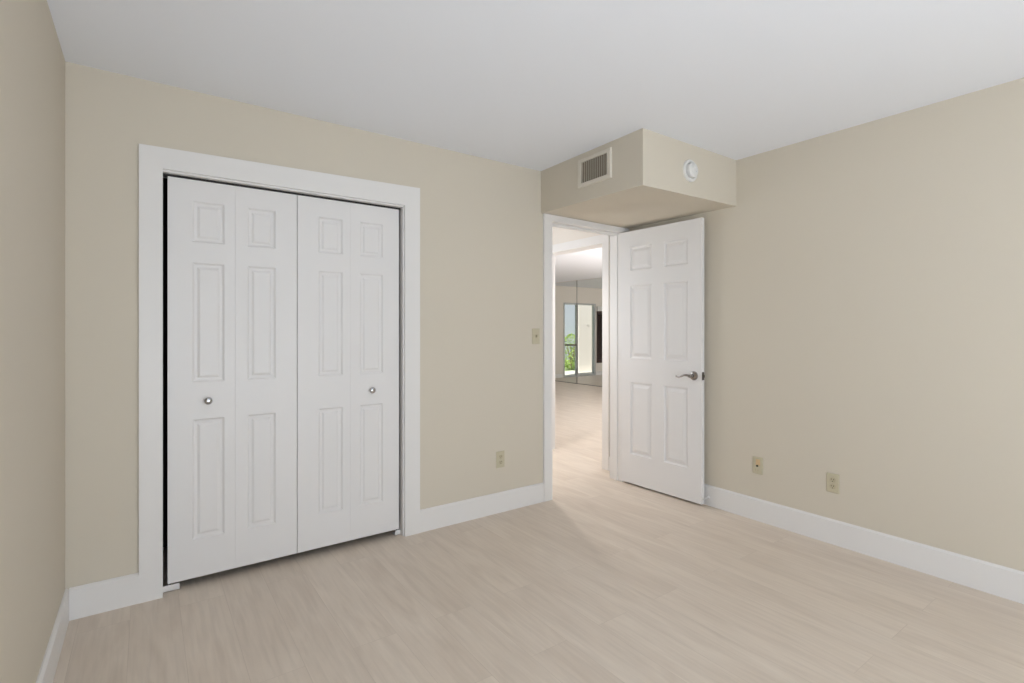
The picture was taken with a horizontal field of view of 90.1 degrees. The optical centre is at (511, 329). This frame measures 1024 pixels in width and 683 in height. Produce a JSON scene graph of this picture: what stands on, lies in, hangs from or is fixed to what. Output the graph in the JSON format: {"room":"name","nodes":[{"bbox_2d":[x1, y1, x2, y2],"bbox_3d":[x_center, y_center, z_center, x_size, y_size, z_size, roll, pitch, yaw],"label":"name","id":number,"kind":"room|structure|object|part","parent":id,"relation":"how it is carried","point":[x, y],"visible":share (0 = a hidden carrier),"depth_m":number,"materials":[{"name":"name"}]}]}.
{"room":"empty bedroom","nodes":[
{"label":"empty bedroom","id":0,"kind":"room"},
{"bbox_2d":[0,0,64,682],"bbox_3d":[-0.665,0.048,0.328,0.120,2.440,6.147,0,0,-36],"label":"wall","id":1,"kind":"structure","parent":0,"point":[32,61],"depth_m":1.59,"materials":[{"name":"beige paint"}]},
{"bbox_2d":[36,589,68,682],"bbox_3d":[-0.418,1.198,0.099,0.014,0.139,5.247,0,0,-36],"label":"baseboard","id":2,"kind":"structure","parent":1,"relation":"attached to","point":[49,664],"depth_m":1.92,"materials":[{"name":"white paint"}]},
{"bbox_2d":[163,178,166,546],"bbox_3d":[-1.332,0.048,3.223,2.160,2.440,0.660,0,0,-36],"label":"wall","id":3,"kind":"structure","parent":0,"point":[164,179],"depth_m":2.98,"materials":[{"name":"grey paint"}]},
{"bbox_2d":[65,61,542,588],"bbox_3d":[-0.482,0.048,3.351,3.690,2.440,0.120,0,0,-36],"label":"wall","id":4,"kind":"structure","parent":0,"point":[481,219],"depth_m":2.79,"materials":[{"name":"beige paint"}]},
{"bbox_2d":[167,176,296,583],"bbox_3d":[-1.423,0.242,2.639,0.589,1.971,0.061,0,0,-36],"label":"door","id":5,"kind":"structure","parent":4,"relation":"in","point":[232,250],"depth_m":2.62,"materials":[{"name":"white paint"}]},
{"bbox_3d":[-1.518,0.354,2.553,0.037,0.037,0.031,0,0,-36],"label":"knob","id":6,"kind":"part","parent":5,"relation":"part of","materials":[{"name":"silver metal"}]},
{"bbox_2d":[139,144,419,603],"bbox_3d":[-1.191,0.191,2.835,1.419,2.154,0.136,0,0,-36],"label":"door frame","id":7,"kind":"structure","parent":4,"relation":"attached to","point":[156,163],"depth_m":2.54,"materials":[{"name":"white paint"}]},
{"bbox_2d":[69,483,543,620],"bbox_3d":[-0.851,1.198,3.005,2.661,0.139,0.014,0,0,-36],"label":"baseboard","id":8,"kind":"structure","parent":4,"relation":"attached to","point":[85,600],"depth_m":3.23,"materials":[{"name":"white paint"}]},
{"bbox_2d":[297,195,398,552],"bbox_3d":[-0.939,0.242,2.984,0.592,1.971,0.061,0,0,-36],"label":"door","id":9,"kind":"structure","parent":4,"relation":"in","point":[348,253],"depth_m":2.97,"materials":[{"name":"white paint"}]},
{"bbox_3d":[-0.832,0.359,3.043,0.037,0.037,0.031,0,0,-36],"label":"knob","id":10,"kind":"part","parent":9,"relation":"part of","materials":[{"name":"silver metal"}]},
{"bbox_2d":[496,451,504,467],"bbox_3d":[-0.080,0.902,3.560,0.070,0.114,0.008,0,0,-36],"label":"electrical outlet","id":11,"kind":"object","parent":4,"relation":"attached to","point":[500,455],"visible":1,"depth_m":3.56,"materials":[{"name":"beige plastic"}]},
{"bbox_2d":[532,328,539,343],"bbox_3d":[0.179,0.046,3.739,0.070,0.114,0.018,0,0,-36],"label":"light switch","id":12,"kind":"object","parent":4,"relation":"attached to","point":[535,331],"visible":1,"depth_m":3.74,"materials":[{"name":"beige plastic"}]},
{"bbox_2d":[543,213,628,501],"bbox_3d":[0.574,0.198,4.106,0.933,2.140,0.152,0,0,-36],"label":"door frame","id":13,"kind":"structure","parent":4,"relation":"attached to","point":[549,221],"depth_m":3.95,"materials":[{"name":"white paint"}]},
{"bbox_3d":[0.567,0.228,4.101,0.766,2.080,0.040,0,0,-36],"label":"stop moulding","id":14,"kind":"part","parent":13,"relation":"part of","materials":[{"name":"white paint"}]},
{"bbox_3d":[0.535,0.198,4.161,0.933,2.140,0.016,0,0,-36],"label":"casing","id":15,"kind":"part","parent":13,"relation":"part of","materials":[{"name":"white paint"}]},
{"bbox_2d":[620,217,704,504],"bbox_3d":[1.133,0.222,3.963,0.110,2.060,0.770,0,0,-36],"label":"door","id":16,"kind":"structure","parent":4,"relation":"in","point":[662,349],"depth_m":3.93,"materials":[{"name":"white paint"}]},
{"bbox_3d":[1.297,0.332,3.695,0.062,0.066,0.066,0,0,-36],"label":"handle","id":17,"kind":"part","parent":16,"relation":"part of","materials":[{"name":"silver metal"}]},
{"bbox_2d":[47,0,1023,282],"bbox_3d":[0.918,-1.222,5.571,8.790,0.100,12.840,0,0,-36],"label":"ceiling","id":18,"kind":"structure","parent":0,"point":[539,85],"depth_m":2.22,"materials":[{"name":"white paint"}]},
{"bbox_2d":[53,381,1023,682],"bbox_3d":[0.947,1.318,5.530,8.790,0.100,12.740,0,0,-36],"label":"floor","id":19,"kind":"structure","parent":0,"point":[606,579],"depth_m":2.32,"materials":[{"name":"beige wood"}]},
{"bbox_2d":[163,583,179,592],"bbox_3d":[-1.671,1.248,2.502,0.070,0.040,0.049,0,0,-36],"label":"pivot bracket","id":20,"kind":"object","parent":19,"relation":"on","point":[176,586],"visible":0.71,"depth_m":2.48,"materials":[{"name":"white metal"}]},
{"bbox_2d":[392,529,399,534],"bbox_3d":[-0.721,1.248,3.181,0.034,0.040,0.049,0,0,-36],"label":"pivot bracket","id":21,"kind":"object","parent":19,"relation":"on","point":[397,532],"visible":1,"depth_m":3.16,"materials":[{"name":"white metal"}]},
{"bbox_2d":[552,227,601,244],"bbox_3d":[-1.065,0.048,7.453,0.130,2.440,7.473,0,0,-36],"label":"wall","id":22,"kind":"structure","parent":0,"point":[559,235],"depth_m":5.09,"materials":[{"name":"beige paint"}]},
{"bbox_2d":[552,234,609,470],"bbox_3d":[0.643,0.198,5.061,0.162,2.140,1.010,0,0,-36],"label":"door frame","id":23,"kind":"structure","parent":22,"relation":"attached to","point":[599,241],"depth_m":4.66,"materials":[{"name":"white paint"}]},
{"bbox_3d":[0.702,0.198,5.104,0.016,2.140,1.010,0,0,-36],"label":"casing","id":24,"kind":"part","parent":23,"relation":"part of","materials":[{"name":"white paint"}]},
{"bbox_2d":[541,128,735,228],"bbox_3d":[0.871,-1.006,3.644,0.972,0.331,0.976,0,0,-36],"label":"soffit","id":25,"kind":"structure","parent":0,"point":[648,184],"depth_m":3.35,"materials":[{"name":"beige paint"}]},
{"bbox_2d":[578,147,611,188],"bbox_3d":[0.528,-1.040,3.296,0.014,0.192,0.311,0,0,-34],"label":"air vent","id":26,"kind":"object","parent":25,"relation":"in","point":[597,167],"visible":1,"depth_m":3.29,"materials":[{"name":"beige metal"}]},
{"bbox_2d":[683,160,697,181],"bbox_3d":[1.130,-1.002,3.206,0.138,0.138,0.038,0,0,-36],"label":"smoke detector","id":27,"kind":"object","parent":25,"relation":"attached to","point":[690,169],"visible":1,"depth_m":3.19,"materials":[{"name":"white plastic"}]},
{"bbox_2d":[629,78,1023,571],"bbox_3d":[2.591,0.048,2.174,0.120,2.440,5.367,0,0,-36],"label":"wall","id":28,"kind":"structure","parent":0,"point":[864,283],"depth_m":2.83,"materials":[{"name":"beige paint"}]},
{"bbox_2d":[753,456,762,474],"bbox_3d":[1.634,0.902,3.402,0.010,0.114,0.070,0,0,-36],"label":"cable jack","id":29,"kind":"object","parent":28,"relation":"attached to","point":[757,461],"visible":1,"depth_m":3.40,"materials":[{"name":"beige plastic"}]},
{"bbox_2d":[826,472,839,493],"bbox_3d":[1.901,0.908,3.029,0.008,0.114,0.070,0,0,-36],"label":"electrical outlet","id":30,"kind":"object","parent":28,"relation":"attached to","point":[832,480],"visible":1,"depth_m":3.03,"materials":[{"name":"beige plastic"}]},
{"bbox_2d":[704,484,1023,603],"bbox_3d":[2.506,1.195,2.178,0.014,0.146,5.231,0,0,-36],"label":"baseboard","id":31,"kind":"structure","parent":28,"relation":"attached to","point":[991,578],"depth_m":2.82,"materials":[{"name":"white paint"}]},
{"bbox_3d":[2.847,0.048,10.329,0.120,2.440,7.100,0,0,-36],"label":"wall","id":32,"kind":"structure","parent":0,"visible":0},
{"bbox_2d":[555,281,576,382],"bbox_3d":[1.220,0.045,12.497,0.006,2.422,1.062,0,0,-36],"label":"mirror panel","id":33,"kind":"object","parent":32,"relation":"attached to","point":[565,292],"visible":0.64,"depth_m":12.36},
{"bbox_2d":[577,278,601,385],"bbox_3d":[1.851,0.045,11.614,0.006,2.422,1.072,0,0,-36],"label":"mirror panel","id":34,"kind":"object","parent":32,"relation":"attached to","point":[589,291],"visible":0.64,"depth_m":11.71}
]}

